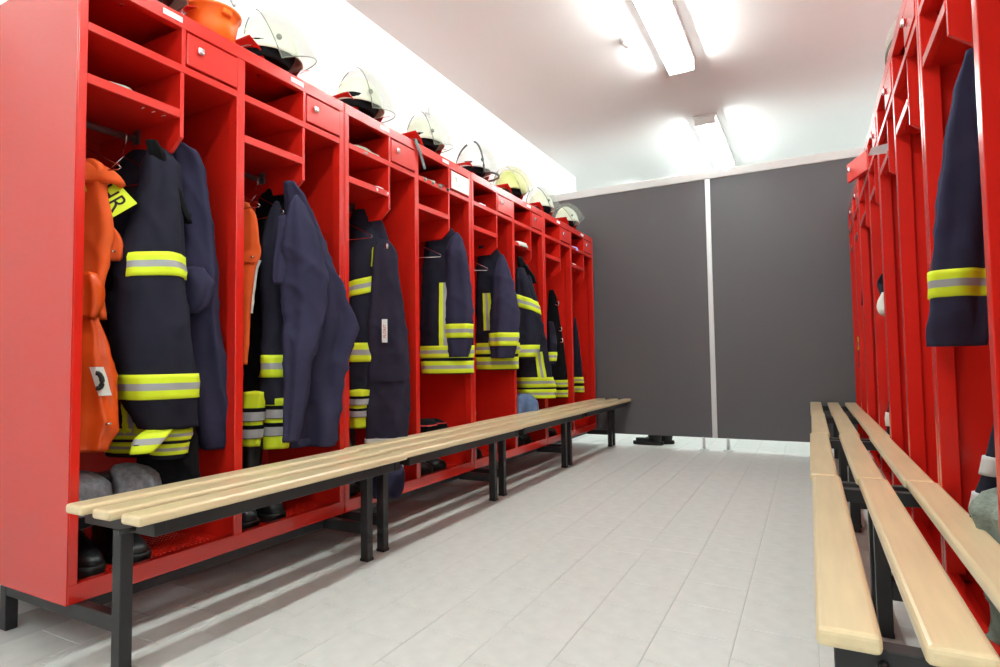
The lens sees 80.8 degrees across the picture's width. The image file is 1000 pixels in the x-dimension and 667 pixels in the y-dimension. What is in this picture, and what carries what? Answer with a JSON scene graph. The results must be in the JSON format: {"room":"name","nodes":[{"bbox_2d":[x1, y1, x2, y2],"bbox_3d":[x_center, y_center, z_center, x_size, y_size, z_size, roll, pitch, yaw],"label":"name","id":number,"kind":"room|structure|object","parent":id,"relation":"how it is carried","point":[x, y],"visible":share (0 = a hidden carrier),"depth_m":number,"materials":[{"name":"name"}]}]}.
{"room":"emergency services station","nodes":[
{"label":"emergency services station","id":0,"kind":"room"},
{"bbox_2d":[0,0,575,613],"bbox_3d":[-1.267,-0.523,2.962,0.120,3.040,9.220,-2,-3,28],"label":"wall","id":1,"kind":"structure","parent":0,"point":[342,39],"depth_m":3.98,"materials":[{"name":"white paint"}]},
{"bbox_2d":[425,105,430,117],"bbox_3d":[-0.526,-1.630,4.312,0.013,0.080,0.060,-2,-3,28],"label":"wall socket","id":2,"kind":"object","parent":1,"relation":"attached to","point":[427,108],"visible":0.95,"depth_m":4.30,"materials":[{"name":"white plastic"}]},
{"bbox_2d":[0,433,920,666],"bbox_3d":[0.126,1.053,3.454,4.980,0.100,11.700,-2,-3,28],"label":"floor","id":3,"kind":"structure","parent":0,"point":[626,554],"depth_m":2.23,"materials":[{"name":"grey tile"}]},
{"bbox_2d":[0,449,406,666],"bbox_3d":[-1.014,0.728,2.162,0.833,0.460,1.126,-2,-3,28],"label":"bench","id":4,"kind":"object","parent":3,"relation":"on","point":[160,510],"visible":0.9,"depth_m":1.81,"materials":[{"name":"brown wood"}]},
{"bbox_2d":[0,0,344,606],"bbox_3d":[-1.201,-0.211,2.338,0.516,2.041,1.137,-2,-3,28],"label":"locker","id":5,"kind":"object","parent":4,"relation":"on","point":[245,116],"visible":0.64,"depth_m":1.93,"materials":[{"name":"red metal"}]},
{"bbox_2d":[77,529,105,579],"bbox_3d":[-1.371,0.611,1.885,0.286,0.292,0.118,-2,-3,28],"label":"boot","id":6,"kind":"object","parent":5,"relation":"on","point":[91,561],"visible":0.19,"depth_m":1.82,"materials":[{"name":"black leather"}]},
{"bbox_2d":[78,470,112,529],"bbox_3d":[-1.310,0.515,1.837,0.159,0.161,0.163,0,-3,-21],"label":"trousers","id":7,"kind":"object","parent":6,"relation":"on","point":[92,485],"visible":0.17,"depth_m":1.84,"materials":[{"name":"black fabric"}]},
{"bbox_2d":[80,271,118,452],"bbox_3d":[-1.292,0.089,1.867,0.144,0.569,0.099,-1,-3,3],"label":"trousers","id":8,"kind":"object","parent":5,"relation":"in","point":[99,422],"visible":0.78,"depth_m":1.84,"materials":[{"name":"fabric"}]},
{"bbox_2d":[86,148,121,170],"bbox_3d":[-1.426,-0.629,1.958,0.404,0.204,0.004,-1,-3,13],"label":"hanger","id":9,"kind":"object","parent":5,"relation":"hanging from","point":[86,148],"visible":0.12,"depth_m":1.92,"materials":[{"name":"silver metal"}]},
{"bbox_2d":[83,158,125,319],"bbox_3d":[-1.337,-0.310,1.938,0.183,0.533,0.114,0,-3,-8],"label":"jacket","id":10,"kind":"object","parent":9,"relation":"hanging from","point":[103,244],"visible":0.62,"depth_m":1.91,"materials":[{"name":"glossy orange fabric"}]},
{"bbox_2d":[90,470,150,564],"bbox_3d":[-1.297,0.615,2.004,0.286,0.292,0.118,-2,-3,28],"label":"boot","id":11,"kind":"object","parent":5,"relation":"on","point":[102,537],"visible":0.25,"depth_m":1.96,"materials":[{"name":"black leather"}]},
{"bbox_2d":[110,463,161,494],"bbox_3d":[-1.234,0.521,1.973,0.167,0.161,0.159,0,-3,-18],"label":"trousers","id":12,"kind":"object","parent":11,"relation":"on","point":[126,477],"visible":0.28,"depth_m":1.97,"materials":[{"name":"black fabric"}]},
{"bbox_2d":[110,131,139,187],"bbox_3d":[-1.349,-0.624,2.104,0.404,0.204,0.004,-2,-3,22],"label":"hanger","id":13,"kind":"object","parent":5,"relation":"hanging from","point":[123,131],"visible":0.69,"depth_m":2.10,"materials":[{"name":"silver metal"}]},
{"bbox_2d":[85,139,199,459],"bbox_3d":[-1.266,-0.129,2.103,0.361,1.140,0.431,0,-3,-24],"label":"jacket","id":14,"kind":"object","parent":13,"relation":"hanging from","point":[147,329],"visible":0.81,"depth_m":1.97,"materials":[{"name":"blue fabric"}]},
{"bbox_2d":[86,85,174,142],"bbox_3d":[-1.403,-0.751,2.010,0.492,0.004,0.323,-2,-3,28],"label":"shelf","id":15,"kind":"object","parent":5,"relation":"attached to","point":[114,107],"depth_m":2.00,"materials":[{"name":"red metal"}]},
{"bbox_2d":[87,33,231,115],"bbox_3d":[-1.349,-0.908,2.124,0.494,0.004,0.564,-2,-3,28],"label":"shelf","id":16,"kind":"object","parent":5,"relation":"attached to","point":[111,57],"depth_m":2.05,"materials":[{"name":"red"}]},
{"bbox_2d":[129,427,200,484],"bbox_3d":[-1.165,0.426,2.059,0.211,0.262,0.258,1,-3,-28],"label":"trousers","id":17,"kind":"object","parent":5,"relation":"in","point":[146,442],"visible":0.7,"depth_m":2.06,"materials":[{"name":"black fabric"}]},
{"bbox_2d":[157,0,187,9],"bbox_3d":[-1.248,-1.299,2.123,0.303,0.258,0.343,-3,-4,43],"label":"helmet","id":18,"kind":"object","parent":5,"relation":"on","point":[174,4],"visible":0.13,"depth_m":2.20,"materials":[{"name":"white"}]},
{"bbox_2d":[172,142,227,449],"bbox_3d":[-1.112,-0.133,2.212,0.192,1.139,0.229,-2,-3,28],"label":"coat","id":19,"kind":"object","parent":5,"relation":"hanging from","point":[202,282],"visible":0.67,"depth_m":2.17,"materials":[{"name":"blue fabric"}]},
{"bbox_2d":[183,0,241,42],"bbox_3d":[-1.129,-1.181,2.305,0.215,0.145,0.214,-2,-3,28],"label":"helmet","id":20,"kind":"object","parent":5,"relation":"on","point":[219,17],"visible":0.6,"depth_m":2.23,"materials":[{"name":"orange plastic"}]},
{"bbox_2d":[216,0,235,8],"bbox_3d":[-1.131,-1.293,2.310,0.176,0.108,0.170,-2,-3,28],"label":"hard hat","id":21,"kind":"object","parent":20,"relation":"in","point":[232,3],"visible":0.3,"depth_m":2.29,"materials":[{"name":"white plastic"}]},
{"bbox_2d":[242,510,259,529],"bbox_3d":[-1.088,0.610,2.381,0.286,0.332,0.118,-2,-3,28],"label":"boot","id":22,"kind":"object","parent":5,"relation":"on","point":[250,519],"visible":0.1,"depth_m":2.30,"materials":[{"name":"black leather"}]},
{"bbox_2d":[243,391,265,446],"bbox_3d":[-1.027,0.351,2.435,0.097,0.227,0.084,-2,-3,28],"label":"trousers","id":23,"kind":"object","parent":22,"relation":"on","point":[254,410],"visible":0.84,"depth_m":2.41,"materials":[{"name":"yellow fabric"}]},
{"bbox_2d":[244,196,260,208],"bbox_3d":[-1.167,-0.610,2.449,0.404,0.204,0.004,-2,-3,16],"label":"hanger","id":24,"kind":"object","parent":5,"relation":"hanging from","point":[244,196],"visible":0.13,"depth_m":2.40,"materials":[{"name":"silver metal"}]},
{"bbox_2d":[243,202,260,364],"bbox_3d":[-1.045,-0.209,2.425,0.120,0.677,0.061,-1,-3,10],"label":"jacket","id":25,"kind":"object","parent":24,"relation":"hanging from","point":[252,248],"visible":0.56,"depth_m":2.41,"materials":[{"name":"fabric"}]},
{"bbox_2d":[242,438,285,522],"bbox_3d":[-1.025,0.615,2.500,0.286,0.332,0.118,-2,-3,28],"label":"boot","id":26,"kind":"object","parent":5,"relation":"on","point":[251,456],"visible":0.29,"depth_m":2.48,"materials":[{"name":"black leather"}]},
{"bbox_2d":[263,398,288,448],"bbox_3d":[-0.940,0.374,2.480,0.130,0.215,0.101,0,-3,-10],"label":"trousers","id":27,"kind":"object","parent":26,"relation":"on","point":[273,428],"visible":0.55,"depth_m":2.44,"materials":[{"name":"yellow fabric"}]},
{"bbox_2d":[249,175,284,219],"bbox_3d":[-1.083,-0.603,2.608,0.404,0.204,0.004,-3,-3,33],"label":"hanger","id":28,"kind":"object","parent":5,"relation":"hanging from","point":[255,175],"visible":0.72,"depth_m":2.59,"materials":[{"name":"silver metal"}]},
{"bbox_2d":[243,188,284,404],"bbox_3d":[-0.996,-0.165,2.570,0.308,1.011,0.176,-3,-4,44],"label":"jacket","id":29,"kind":"object","parent":28,"relation":"hanging from","point":[263,371],"visible":0.51,"depth_m":2.46,"materials":[{"name":"black fabric"}]},
{"bbox_2d":[273,181,358,447],"bbox_3d":[-0.833,-0.077,2.547,0.294,1.131,0.375,-2,-3,28],"label":"coat","id":30,"kind":"object","parent":28,"relation":"hanging from","point":[320,329],"visible":1,"depth_m":2.42,"materials":[{"name":"blue fabric"}]},
{"bbox_2d":[244,145,297,174],"bbox_3d":[-1.141,-0.731,2.509,0.492,0.004,0.308,-2,-3,28],"label":"shelf","id":31,"kind":"object","parent":5,"relation":"attached to","point":[258,159],"depth_m":2.49,"materials":[{"name":"red metal"}]},
{"bbox_2d":[242,9,316,72],"bbox_3d":[-0.989,-1.280,2.613,0.343,0.258,0.303,2,-4,-44],"label":"helmet","id":32,"kind":"object","parent":5,"relation":"on","point":[276,44],"visible":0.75,"depth_m":2.51,"materials":[{"name":"glossy off-white plastic"},{"name":"clear plastic"},{"name":"black cloth"}]},
{"bbox_2d":[245,104,334,153],"bbox_3d":[-1.084,-0.887,2.626,0.494,0.004,0.558,-2,-3,28],"label":"shelf","id":33,"kind":"object","parent":5,"relation":"attached to","point":[263,122],"depth_m":2.55,"materials":[{"name":"red"}]},
{"bbox_2d":[297,423,522,551],"bbox_3d":[-0.496,0.769,3.194,0.833,0.460,1.176,-2,-3,28],"label":"bench","id":34,"kind":"object","parent":3,"relation":"on","point":[421,447],"visible":0.62,"depth_m":2.91,"materials":[{"name":"brown wood"}]},
{"bbox_2d":[333,91,473,512],"bbox_3d":[-0.663,-0.170,3.359,0.516,2.041,1.167,-2,-3,28],"label":"locker","id":35,"kind":"object","parent":34,"relation":"on","point":[415,211],"visible":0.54,"depth_m":3.27,"materials":[{"name":"red"}]},
{"bbox_2d":[349,482,358,496],"bbox_3d":[-0.817,0.613,2.895,0.286,0.367,0.119,-2,-3,28],"label":"boot","id":36,"kind":"object","parent":35,"relation":"on","point":[353,491],"visible":0.06,"depth_m":2.82,"materials":[{"name":"black leather"}]},
{"bbox_2d":[349,427,360,491],"bbox_3d":[-0.761,0.642,3.044,0.286,0.322,0.118,-2,-3,28],"label":"boot","id":37,"kind":"object","parent":35,"relation":"on","point":[352,432],"visible":0.1,"depth_m":3.04,"materials":[{"name":"black leather"}]},
{"bbox_2d":[349,389,369,428],"bbox_3d":[-0.722,0.384,3.008,0.109,0.199,0.098,-2,-3,28],"label":"trousers","id":38,"kind":"object","parent":37,"relation":"on","point":[358,398],"visible":0.94,"depth_m":2.98,"materials":[{"name":"yellow fabric"}]},
{"bbox_2d":[349,224,372,239],"bbox_3d":[-0.836,-0.585,3.077,0.404,0.204,0.004,-2,-3,22],"label":"hanger","id":39,"kind":"object","parent":35,"relation":"hanging from","point":[349,224],"visible":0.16,"depth_m":3.02,"materials":[{"name":"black metal"}]},
{"bbox_2d":[349,209,378,389],"bbox_3d":[-0.731,-0.177,3.097,0.187,0.985,0.136,-2,-3,16],"label":"jacket","id":40,"kind":"object","parent":39,"relation":"hanging from","point":[360,250],"visible":0.59,"depth_m":3.06,"materials":[{"name":"blue fabric"}]},
{"bbox_2d":[336,67,395,122],"bbox_3d":[-0.721,-1.263,3.126,0.303,0.254,0.348,-3,-4,40],"label":"helmet","id":41,"kind":"object","parent":35,"relation":"on","point":[366,97],"visible":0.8,"depth_m":3.02,"materials":[{"name":"off-white plastic"},{"name":"black cloth"},{"name":"clear plastic"}]},
{"bbox_2d":[349,184,382,202],"bbox_3d":[-0.872,-0.711,3.019,0.492,0.004,0.324,-2,-3,28],"label":"shelf","id":42,"kind":"object","parent":35,"relation":"attached to","point":[358,193],"depth_m":3.00,"materials":[{"name":"red metal"}]},
{"bbox_2d":[349,150,409,182],"bbox_3d":[-0.817,-0.867,3.132,0.494,0.004,0.566,-2,-3,28],"label":"shelf","id":43,"kind":"object","parent":35,"relation":"attached to","point":[360,163],"depth_m":3.07,"materials":[{"name":"red"}]},
{"bbox_2d":[364,220,410,442],"bbox_3d":[-0.591,-0.043,3.081,0.240,1.209,0.138,0,-3,-9],"label":"coat","id":44,"kind":"object","parent":35,"relation":"hanging from","point":[388,372],"visible":0.91,"depth_m":3.03,"materials":[{"name":"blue fabric"}]},
{"bbox_2d":[373,465,404,498],"bbox_3d":[-0.559,0.695,2.901,0.184,0.221,0.109,1,-3,-28],"label":"trousers","id":45,"kind":"object","parent":35,"relation":"hanging from","point":[396,479],"visible":0.31,"depth_m":2.88,"materials":[{"name":"blue fabric"}]},
{"bbox_2d":[414,139,425,168],"bbox_3d":[-0.508,-1.003,3.265,0.214,0.156,0.072,0,-3,-20],"label":"strap","id":46,"kind":"object","parent":35,"relation":"hanging from","point":[415,140],"visible":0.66,"depth_m":3.29,"materials":[{"name":"grey rubber"}]},
{"bbox_2d":[421,462,432,474],"bbox_3d":[-0.500,0.693,3.414,0.246,0.249,0.116,-2,-3,28],"label":"boot","id":47,"kind":"object","parent":35,"relation":"on","point":[426,468],"visible":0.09,"depth_m":3.35,"materials":[{"name":"black leather"}]},
{"bbox_2d":[420,418,447,432],"bbox_3d":[-0.418,0.535,3.463,0.259,0.071,0.195,0,-3,-25],"label":"shoes","id":48,"kind":"object","parent":47,"relation":"on","point":[426,424],"visible":0.51,"depth_m":3.41,"materials":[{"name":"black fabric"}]},
{"bbox_2d":[407,111,453,152],"bbox_3d":[-0.444,-1.238,3.642,0.331,0.242,0.288,2,-4,-41],"label":"helmet","id":49,"kind":"object","parent":35,"relation":"on","point":[430,135],"visible":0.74,"depth_m":3.54,"materials":[{"name":"white plastic"}]},
{"bbox_2d":[419,244,441,257],"bbox_3d":[-0.552,-0.563,3.616,0.404,0.204,0.004,-1,-3,11],"label":"hanger","id":50,"kind":"object","parent":35,"relation":"hanging from","point":[419,244],"visible":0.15,"depth_m":3.59,"materials":[{"name":"silver metal"}]},
{"bbox_2d":[420,228,474,373],"bbox_3d":[-0.332,-0.201,3.673,0.346,0.907,0.200,-2,-3,28],"label":"jacket","id":51,"kind":"object","parent":50,"relation":"hanging from","point":[447,346],"visible":0.99,"depth_m":3.60,"materials":[{"name":"blue fabric"}]},
{"bbox_2d":[419,210,443,223],"bbox_3d":[-0.605,-0.690,3.526,0.492,0.004,0.324,-2,-3,28],"label":"shelf","id":52,"kind":"object","parent":35,"relation":"attached to","point":[425,216],"depth_m":3.50,"materials":[{"name":"red metal"}]},
{"bbox_2d":[425,458,446,471],"bbox_3d":[-0.432,0.698,3.542,0.246,0.249,0.116,-2,-3,28],"label":"boot","id":53,"kind":"object","parent":35,"relation":"on","point":[438,464],"visible":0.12,"depth_m":3.47,"materials":[{"name":"black leather"}]},
{"bbox_2d":[418,181,464,205],"bbox_3d":[-0.545,-0.847,3.648,0.494,0.004,0.586,-2,-3,28],"label":"shelf","id":54,"kind":"object","parent":35,"relation":"attached to","point":[427,191],"depth_m":3.58,"materials":[{"name":"red metal"}]},
{"bbox_2d":[451,171,468,195],"bbox_3d":[-0.249,-0.939,3.676,0.001,0.106,0.205,-2,-3,28],"label":"poster","id":55,"kind":"object","parent":35,"relation":"attached to","point":[459,181],"depth_m":3.68,"materials":[{"name":"white paper"}]},
{"bbox_2d":[469,408,587,495],"bbox_3d":[0.046,0.812,4.247,0.833,0.460,1.186,-2,-3,28],"label":"bench","id":56,"kind":"object","parent":3,"relation":"on","point":[531,421],"visible":0.59,"depth_m":4.00,"materials":[{"name":"brown wood"}]},
{"bbox_2d":[457,161,546,469],"bbox_3d":[-0.118,-0.129,4.394,0.516,2.041,1.167,-2,-3,28],"label":"locker","id":57,"kind":"object","parent":56,"relation":"on","point":[506,219],"visible":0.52,"depth_m":4.33,"materials":[{"name":"red metal"}]},
{"bbox_2d":[456,141,499,181],"bbox_3d":[-0.166,-1.221,4.172,0.352,0.254,0.312,2,-4,-44],"label":"helmet","id":58,"kind":"object","parent":57,"relation":"on","point":[480,164],"visible":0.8,"depth_m":4.06,"materials":[{"name":"white plastic"}]},
{"bbox_2d":[476,447,482,457],"bbox_3d":[-0.249,0.694,3.971,0.286,0.292,0.118,-2,-3,28],"label":"boot","id":59,"kind":"object","parent":57,"relation":"on","point":[478,451],"visible":0.09,"depth_m":3.89,"materials":[{"name":"black leather"}]},
{"bbox_2d":[474,231,491,239],"bbox_3d":[-0.322,-0.669,4.062,0.492,0.004,0.345,-2,-3,28],"label":"shelf","id":60,"kind":"object","parent":57,"relation":"attached to","point":[478,235],"depth_m":4.03,"materials":[{"name":"red metal"}]},
{"bbox_2d":[474,206,507,223],"bbox_3d":[-0.264,-0.825,4.183,0.494,0.004,0.600,-2,-3,28],"label":"shelf","id":61,"kind":"object","parent":57,"relation":"attached to","point":[480,212],"depth_m":4.12,"materials":[{"name":"red metal"}]},
{"bbox_2d":[493,167,531,197],"bbox_3d":[0.105,-1.196,4.685,0.343,0.258,0.303,2,-4,-41],"label":"helmet","id":62,"kind":"object","parent":57,"relation":"on","point":[514,180],"visible":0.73,"depth_m":4.58,"materials":[{"name":"yellow plastic"}]},
{"bbox_2d":[517,435,523,445],"bbox_3d":[0.053,0.696,4.525,0.286,0.332,0.118,-2,-3,28],"label":"boot","id":63,"kind":"object","parent":57,"relation":"on","point":[520,440],"visible":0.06,"depth_m":4.44,"materials":[{"name":"black leather"}]},
{"bbox_2d":[515,246,525,251],"bbox_3d":[-0.048,-0.648,4.582,0.492,0.004,0.304,-2,-3,28],"label":"shelf","id":64,"kind":"object","parent":57,"relation":"attached to","point":[517,248],"depth_m":4.53,"materials":[{"name":"red"}]},
{"bbox_2d":[518,434,531,443],"bbox_3d":[0.119,0.716,4.648,0.286,0.302,0.118,-2,-3,28],"label":"boot","id":65,"kind":"object","parent":57,"relation":"on","point":[526,438],"visible":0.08,"depth_m":4.57,"materials":[{"name":"black leather"}]},
{"bbox_2d":[514,224,538,236],"bbox_3d":[0.008,-0.804,4.698,0.494,0.004,0.550,-2,-3,28],"label":"shelf","id":66,"kind":"object","parent":57,"relation":"attached to","point":[519,229],"depth_m":4.62,"materials":[{"name":"red metal"}]},
{"bbox_2d":[515,256,556,397],"bbox_3d":[0.231,-0.032,4.594,0.294,1.079,0.470,-3,-4,42],"label":"jacket","id":67,"kind":"object","parent":57,"relation":"hanging from","point":[534,373],"visible":0.84,"depth_m":4.47,"materials":[{"name":"blue fabric"}]},
{"label":"hanger","id":68,"kind":"object","parent":57,"relation":"hanging from","visible":0},
{"bbox_2d":[475,245,520,369],"bbox_3d":[-0.026,-0.181,4.203,0.344,0.885,0.259,-1,-3,9],"label":"jacket","id":69,"kind":"object","parent":68,"relation":"hanging from","point":[497,311],"visible":0.98,"depth_m":4.15,"materials":[{"name":"blue fabric"}]},
{"bbox_2d":[517,394,538,413],"bbox_3d":[0.182,0.542,4.518,0.237,0.161,0.166,1,-3,-31],"label":"jeans","id":70,"kind":"object","parent":56,"relation":"on","point":[525,402],"visible":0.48,"depth_m":4.45,"materials":[{"name":"fabric"}]},
{"bbox_2d":[546,398,630,464],"bbox_3d":[0.618,0.856,5.349,0.833,0.460,1.291,-2,-3,28],"label":"bench","id":71,"kind":"object","parent":3,"relation":"on","point":[598,405],"visible":0.61,"depth_m":5.21,"materials":[{"name":"brown wood"}]},
{"bbox_2d":[529,202,595,444],"bbox_3d":[0.444,-0.086,5.459,0.516,2.041,1.237,-2,-3,28],"label":"locker","id":72,"kind":"object","parent":71,"relation":"on","point":[572,284],"visible":0.41,"depth_m":5.43,"materials":[{"name":"red metal"}]},
{"bbox_2d":[526,187,559,213],"bbox_3d":[0.383,-1.172,5.215,0.326,0.246,0.288,2,-4,-41],"label":"helmet","id":73,"kind":"object","parent":72,"relation":"on","point":[542,197],"visible":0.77,"depth_m":5.11,"materials":[{"name":"white plastic"}]},
{"bbox_2d":[546,258,555,262],"bbox_3d":[0.225,-0.627,5.100,0.492,0.004,0.352,-2,-3,28],"label":"shelf","id":74,"kind":"object","parent":72,"relation":"attached to","point":[548,260],"depth_m":5.07,"materials":[{"name":"red metal"}]},
{"bbox_2d":[549,427,556,435],"bbox_3d":[0.356,0.744,5.098,0.286,0.282,0.118,-2,-3,28],"label":"boot","id":75,"kind":"object","parent":72,"relation":"on","point":[552,431],"visible":0.07,"depth_m":5.01,"materials":[{"name":"black leather"}]},
{"bbox_2d":[545,238,566,248],"bbox_3d":[0.284,-0.783,5.223,0.494,0.004,0.614,-2,-3,28],"label":"shelf","id":76,"kind":"object","parent":72,"relation":"attached to","point":[549,242],"depth_m":5.16,"materials":[{"name":"red metal"}]},
{"bbox_2d":[547,289,567,397],"bbox_3d":[0.507,0.088,5.158,0.195,0.974,0.422,-1,-3,1],"label":"jacket","id":77,"kind":"object","parent":72,"relation":"hanging from","point":[555,344],"visible":0.78,"depth_m":5.25,"materials":[{"name":"black fabric"}]},
{"bbox_2d":[555,206,583,226],"bbox_3d":[0.671,-1.147,5.755,0.316,0.247,0.288,1,-3,-30],"label":"helmet","id":78,"kind":"object","parent":72,"relation":"on","point":[567,212],"visible":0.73,"depth_m":5.67,"materials":[{"name":"white plastic"}]},
{"bbox_2d":[573,318,583,392],"bbox_3d":[0.747,0.212,5.720,0.129,0.733,0.093,-2,-3,28],"label":"jacket","id":79,"kind":"object","parent":72,"relation":"hanging from","point":[578,373],"visible":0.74,"depth_m":5.68,"materials":[{"name":"blue fabric"}]},
{"bbox_2d":[572,251,587,258],"bbox_3d":[0.573,-0.761,5.769,0.494,0.004,0.608,-2,-3,28],"label":"shelf","id":80,"kind":"object","parent":72,"relation":"attached to","point":[575,254],"depth_m":5.70,"materials":[{"name":"red metal"}]},
{"bbox_2d":[633,435,663,445],"bbox_3d":[1.466,1.040,5.814,0.300,0.114,0.128,-2,-3,28],"label":"shoe","id":81,"kind":"object","parent":3,"relation":"on","point":[655,440],"visible":0.81,"depth_m":5.75,"materials":[{"name":"black leather"}]},
{"bbox_2d":[647,436,674,443],"bbox_3d":[1.587,1.040,5.871,0.300,0.114,0.128,-2,-3,19],"label":"shoe","id":82,"kind":"object","parent":3,"relation":"on","point":[666,439],"visible":0.34,"depth_m":5.79,"materials":[{"name":"black rubber"}]},
{"bbox_2d":[810,402,866,477],"bbox_3d":[2.764,0.778,4.335,0.823,0.460,1.061,-2,-3,28],"label":"bench","id":83,"kind":"object","parent":3,"relation":"on","point":[833,407],"visible":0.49,"depth_m":4.50,"materials":[{"name":"brown wood"}]},
{"bbox_2d":[811,412,889,527],"bbox_3d":[2.230,0.737,3.314,0.823,0.460,1.236,-2,-3,28],"label":"bench","id":84,"kind":"object","parent":3,"relation":"on","point":[844,424],"visible":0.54,"depth_m":3.43,"materials":[{"name":"brown wood"}]},
{"bbox_2d":[847,104,892,484],"bbox_3d":[2.312,-0.216,3.269,0.586,2.041,1.237,-2,-3,28],"label":"locker","id":85,"kind":"object","parent":84,"relation":"on","point":[864,167],"visible":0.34,"depth_m":3.30,"materials":[{"name":"red"}]},
{"bbox_2d":[877,274,884,315],"bbox_3d":[2.050,-0.207,3.116,0.108,0.237,0.269,-2,-3,28],"label":"cloth bag","id":86,"kind":"object","parent":85,"relation":"hanging from","point":[880,303],"visible":0.31,"depth_m":3.05,"materials":[{"name":"white fabric"}]},
{"bbox_2d":[885,402,889,434],"bbox_3d":[2.004,0.433,2.948,0.129,0.254,0.105,-2,-3,28],"label":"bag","id":87,"kind":"object","parent":85,"relation":"in","point":[887,424],"visible":0.18,"depth_m":2.94,"materials":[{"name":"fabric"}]},
{"bbox_2d":[848,178,869,453],"bbox_3d":[2.889,-0.176,4.287,0.516,2.041,1.097,-2,-3,28],"label":"locker","id":88,"kind":"object","parent":3,"relation":"on","point":[853,210],"visible":0.21,"depth_m":4.39,"materials":[{"name":"red metal"}]},
{"bbox_2d":[810,433,934,616],"bbox_3d":[1.657,0.694,2.243,0.823,0.460,1.186,-2,-3,28],"label":"bench","id":89,"kind":"object","parent":3,"relation":"on","point":[861,464],"visible":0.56,"depth_m":2.17,"materials":[{"name":"brown wood"}]},
{"bbox_2d":[876,0,943,568],"bbox_3d":[1.778,-0.260,2.179,0.516,2.041,1.187,-2,-3,28],"label":"locker","id":90,"kind":"object","parent":89,"relation":"on","point":[904,226],"visible":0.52,"depth_m":2.27,"materials":[{"name":"red metal"}]},
{"bbox_2d":[868,143,887,155],"bbox_3d":[1.713,-0.824,2.588,0.160,0.058,0.004,-2,-3,24],"label":"sheet","id":91,"kind":"object","parent":90,"relation":"in","point":[882,149],"visible":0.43,"depth_m":2.60,"materials":[{"name":"grey paper"}]},
{"bbox_2d":[885,38,892,65],"bbox_3d":[1.808,-1.304,2.492,0.303,0.258,0.343,-3,-3,35],"label":"helmet","id":92,"kind":"object","parent":90,"relation":"on","point":[889,45],"visible":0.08,"depth_m":2.56,"materials":[{"name":"white plastic"}]},
{"bbox_2d":[900,47,916,93],"bbox_3d":[1.637,-0.958,1.948,0.494,0.004,0.590,-2,-3,28],"label":"shelf","id":93,"kind":"object","parent":90,"relation":"attached to","point":[910,55],"depth_m":2.08,"materials":[{"name":"red metal"}]},
{"bbox_2d":[903,121,920,133],"bbox_3d":[1.702,-0.792,2.056,0.492,0.004,0.327,-2,-3,28],"label":"shelf","id":94,"kind":"object","parent":90,"relation":"attached to","point":[907,129],"depth_m":2.25,"materials":[{"name":"red metal"}]},
{"bbox_2d":[812,475,999,666],"bbox_3d":[1.099,0.651,1.171,0.823,0.460,1.226,-2,-3,28],"label":"bench","id":95,"kind":"object","parent":3,"relation":"on","point":[948,634],"visible":0.97,"depth_m":1.05,"materials":[{"name":"brown wood"}]},
{"bbox_2d":[917,0,999,656],"bbox_3d":[1.214,-0.303,1.109,0.516,2.041,1.227,-2,-3,28],"label":"locker","id":96,"kind":"object","parent":3,"relation":"on","point":[967,378],"visible":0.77,"depth_m":1.69,"materials":[{"name":"red metal"}]},
{"bbox_2d":[928,0,943,14],"bbox_3d":[1.350,-0.980,1.403,0.494,0.004,0.620,-2,-3,28],"label":"shelf","id":97,"kind":"object","parent":96,"relation":"attached to","point":[934,6],"depth_m":1.73,"materials":[{"name":"red metal"}]},
{"bbox_2d":[932,30,971,66],"bbox_3d":[1.415,-0.814,1.511,0.492,0.004,0.356,-2,-3,28],"label":"shelf","id":98,"kind":"object","parent":96,"relation":"attached to","point":[946,51],"depth_m":1.67,"materials":[{"name":"red metal"}]},
{"bbox_2d":[926,47,988,346],"bbox_3d":[1.201,-0.314,1.520,0.163,0.688,0.414,-2,-3,28],"label":"jacket","id":99,"kind":"object","parent":96,"relation":"hanging from","point":[956,278],"visible":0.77,"depth_m":1.48,"materials":[{"name":"blue fabric"}]},
{"bbox_2d":[968,421,996,516],"bbox_3d":[1.186,0.271,1.324,0.211,0.434,0.162,-1,-3,4],"label":"trousers","id":100,"kind":"object","parent":96,"relation":"in","point":[988,479],"visible":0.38,"depth_m":1.31,"materials":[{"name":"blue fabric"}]},
{"bbox_2d":[968,487,999,644],"bbox_3d":[1.124,0.509,1.255,0.188,0.361,0.199,-2,-3,28],"label":"boots","id":101,"kind":"object","parent":96,"relation":"on","point":[983,509],"visible":0.56,"depth_m":1.27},
{"bbox_2d":[345,0,902,190],"bbox_3d":[0.083,-2.083,3.603,4.980,0.100,11.700,-2,-3,28],"label":"ceiling","id":102,"kind":"structure","parent":0,"point":[782,79],"depth_m":4.52,"materials":[{"name":"white paint"}]},
{"bbox_2d":[620,35,636,48],"bbox_3d":[0.885,-1.997,4.048,0.112,0.052,0.112,-2,-3,28],"label":"smoke detector","id":103,"kind":"object","parent":102,"relation":"attached to","point":[629,41],"visible":1,"depth_m":4.02,"materials":[{"name":"white plastic"}]},
{"bbox_2d":[635,0,695,75],"bbox_3d":[1.003,-1.996,3.703,0.208,0.090,1.464,-2,-3,28],"label":"ceiling light","id":104,"kind":"object","parent":102,"relation":"attached to","point":[680,64],"visible":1,"depth_m":3.94,"materials":[{"name":"white plastic"}]},
{"bbox_2d":[693,113,734,168],"bbox_3d":[2.193,-1.905,5.962,0.208,0.090,1.474,-2,-3,28],"label":"ceiling light","id":105,"kind":"object","parent":102,"relation":"attached to","point":[704,121],"visible":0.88,"depth_m":5.84,"materials":[{"name":"white plastic"}]},
{"bbox_2d":[550,147,863,451],"bbox_3d":[1.968,-0.225,5.441,3.270,2.590,0.084,-2,-3,28],"label":"wall","id":106,"kind":"structure","parent":0,"point":[723,297],"depth_m":5.38,"materials":[{"name":"grey paint"}]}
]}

